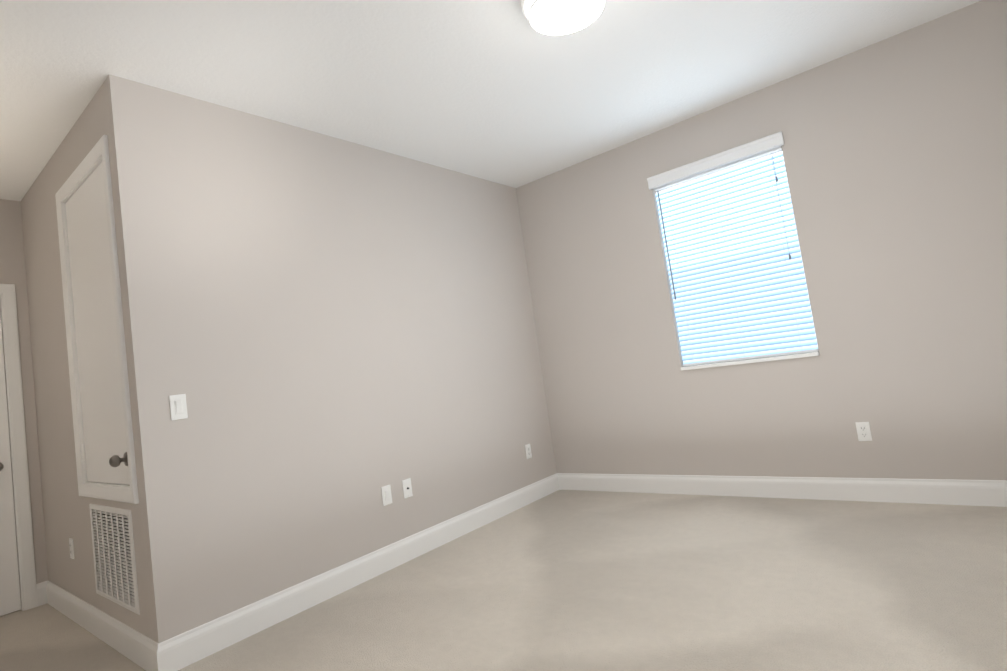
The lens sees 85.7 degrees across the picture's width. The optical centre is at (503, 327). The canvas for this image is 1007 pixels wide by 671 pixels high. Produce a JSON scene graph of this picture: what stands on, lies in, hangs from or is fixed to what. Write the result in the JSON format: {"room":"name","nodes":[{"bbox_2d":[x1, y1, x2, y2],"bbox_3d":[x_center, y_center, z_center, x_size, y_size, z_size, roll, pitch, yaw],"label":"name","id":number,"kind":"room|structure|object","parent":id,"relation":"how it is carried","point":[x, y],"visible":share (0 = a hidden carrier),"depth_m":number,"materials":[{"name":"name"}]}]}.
{"room":"empty room","nodes":[
{"label":"empty room","id":0,"kind":"room"},
{"bbox_2d":[0,199,47,583],"bbox_3d":[-3.689,0.490,3.081,0.120,2.700,1.800,-11,-6,39],"label":"wall","id":1,"kind":"structure","parent":0,"point":[12,265],"depth_m":3.64,"materials":[{"name":"beige paint"}]},
{"bbox_2d":[0,311,20,615],"bbox_3d":[-3.451,0.799,3.209,0.106,2.030,0.804,-11,-6,39],"label":"back door","id":2,"kind":"structure","parent":1,"relation":"in","point":[10,602],"depth_m":3.47,"materials":[{"name":"white paint"}]},
{"bbox_2d":[0,284,37,610],"bbox_3d":[-3.490,0.771,3.239,0.136,2.113,0.956,-11,-6,39],"label":"door frame","id":3,"kind":"structure","parent":1,"relation":"attached to","point":[20,479],"depth_m":3.54,"materials":[{"name":"white wood"}]},
{"bbox_2d":[21,74,188,642],"bbox_3d":[-2.407,0.314,3.118,2.090,2.700,0.120,-11,-6,39],"label":"wall","id":4,"kind":"structure","parent":0,"point":[112,111],"depth_m":2.55,"materials":[{"name":"beige paint"}]},
{"bbox_2d":[69,538,74,558],"bbox_3d":[-2.513,1.284,3.156,0.070,0.115,0.009,-11,-6,39],"label":"outlet","id":5,"kind":"object","parent":4,"relation":"attached to","point":[71,545],"visible":1,"depth_m":3.14,"materials":[{"name":"white plastic"}]},
{"bbox_2d":[36,581,151,670],"bbox_3d":[-2.240,1.574,2.932,1.950,0.138,0.030,-11,-6,39],"label":"baseboard","id":6,"kind":"structure","parent":4,"relation":"attached to","point":[129,642],"depth_m":2.81,"materials":[{"name":"white wood"}]},
{"bbox_2d":[55,135,138,503],"bbox_3d":[-2.066,0.006,2.818,0.906,1.716,0.136,-11,-6,39],"label":"door frame","id":7,"kind":"structure","parent":4,"relation":"attached to","point":[95,157],"depth_m":2.74,"materials":[{"name":"white wood"}]},
{"bbox_2d":[65,162,129,484],"bbox_3d":[-2.106,0.009,2.775,0.762,1.564,0.106,-11,-6,39],"label":"closet door","id":8,"kind":"structure","parent":4,"relation":"in","point":[104,450],"depth_m":2.78,"materials":[{"name":"white paint"}]},
{"bbox_2d":[89,503,139,614],"bbox_3d":[-1.933,1.122,2.683,0.650,0.470,0.011,-11,-6,39],"label":"air vent","id":9,"kind":"object","parent":4,"relation":"in","point":[118,550],"visible":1,"depth_m":2.60,"materials":[{"name":"white metal"}]},
{"bbox_2d":[139,83,556,629],"bbox_3d":[-0.681,0.119,3.702,0.120,2.700,2.970,-11,-6,39],"label":"wall","id":10,"kind":"structure","parent":0,"point":[348,329],"depth_m":3.15,"materials":[{"name":"beige paint"}]},
{"bbox_2d":[169,394,187,419],"bbox_3d":[-1.509,0.367,2.522,0.012,0.115,0.070,-11,-6,39],"label":"light switch","id":11,"kind":"object","parent":10,"relation":"attached to","point":[178,407],"visible":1,"depth_m":2.52,"materials":[{"name":"white plastic"}]},
{"bbox_2d":[148,473,559,670],"bbox_3d":[-0.505,1.376,3.500,0.015,0.138,3.075,-11,-6,39],"label":"baseboard","id":12,"kind":"structure","parent":10,"relation":"attached to","point":[182,650],"depth_m":2.92,"materials":[{"name":"white wood"}]},
{"bbox_2d":[381,484,391,505],"bbox_3d":[-0.715,1.027,3.332,0.012,0.115,0.070,-11,-6,39],"label":"outlet","id":13,"kind":"object","parent":10,"relation":"attached to","point":[386,495],"visible":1,"depth_m":3.33,"materials":[{"name":"white plastic"}]},
{"bbox_2d":[402,478,412,498],"bbox_3d":[-0.610,1.022,3.459,0.016,0.115,0.070,-11,-6,39],"label":"outlet","id":14,"kind":"object","parent":10,"relation":"attached to","point":[407,488],"visible":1,"depth_m":3.46,"materials":[{"name":"white plastic"}]},
{"bbox_2d":[525,444,531,458],"bbox_3d":[0.206,1.015,4.465,0.009,0.115,0.070,-11,-6,39],"label":"outlet","id":15,"kind":"object","parent":10,"relation":"attached to","point":[528,451],"visible":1,"depth_m":4.46,"materials":[{"name":"white plastic"}]},
{"bbox_2d":[0,0,980,200],"bbox_3d":[-0.586,-1.402,2.514,6.160,0.100,4.930,-11,-6,39],"label":"ceiling","id":16,"kind":"structure","parent":0,"point":[503,92],"depth_m":2.85,"materials":[{"name":"white paint"}]},
{"bbox_2d":[521,0,604,35],"bbox_3d":[0.271,-1.431,2.385,0.380,0.097,0.380,-11,-6,39],"label":"flush-mount ceiling light","id":17,"kind":"object","parent":16,"relation":"attached to","point":[555,17],"visible":1,"depth_m":2.40,"materials":[{"name":"white glass"}]},
{"bbox_2d":[0,490,1006,670],"bbox_3d":[-0.201,1.363,2.304,6.160,0.100,4.930,-11,-6,39],"label":"floor","id":18,"kind":"structure","parent":0,"point":[570,580],"depth_m":2.48,"materials":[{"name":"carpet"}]},
{"bbox_2d":[516,0,1006,479],"bbox_3d":[1.860,-0.239,3.646,4.190,2.700,0.160,-11,-6,39],"label":"wall","id":19,"kind":"structure","parent":0,"point":[894,149],"depth_m":3.38,"materials":[{"name":"beige paint"}]},
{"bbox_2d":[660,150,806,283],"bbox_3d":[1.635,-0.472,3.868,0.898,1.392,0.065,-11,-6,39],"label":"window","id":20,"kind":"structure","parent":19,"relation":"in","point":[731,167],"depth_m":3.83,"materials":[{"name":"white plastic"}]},
{"bbox_2d":[647,131,818,365],"bbox_3d":[1.567,-0.495,3.790,0.936,1.442,0.093,-11,-6,39],"label":"window blinds","id":21,"kind":"object","parent":20,"relation":"attached to","point":[737,279],"visible":0.96,"depth_m":3.77,"materials":[{"name":"white plastic"}]},
{"bbox_2d":[681,351,818,370],"bbox_3d":[1.678,0.231,3.747,0.899,0.026,0.106,-11,-6,39],"label":"window sill","id":22,"kind":"structure","parent":19,"relation":"attached to","point":[775,358],"depth_m":3.68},
{"bbox_2d":[560,473,1006,506],"bbox_3d":[1.966,1.032,3.495,3.910,0.138,0.015,-11,-6,39],"label":"baseboard","id":23,"kind":"structure","parent":19,"relation":"attached to","point":[920,491],"depth_m":3.49,"materials":[{"name":"white wood"}]},
{"bbox_2d":[855,422,871,440],"bbox_3d":[2.191,0.630,3.301,0.070,0.115,0.009,-11,-6,39],"label":"outlet","id":24,"kind":"object","parent":19,"relation":"attached to","point":[863,431],"visible":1,"depth_m":3.30,"materials":[{"name":"white plastic"}]}
]}

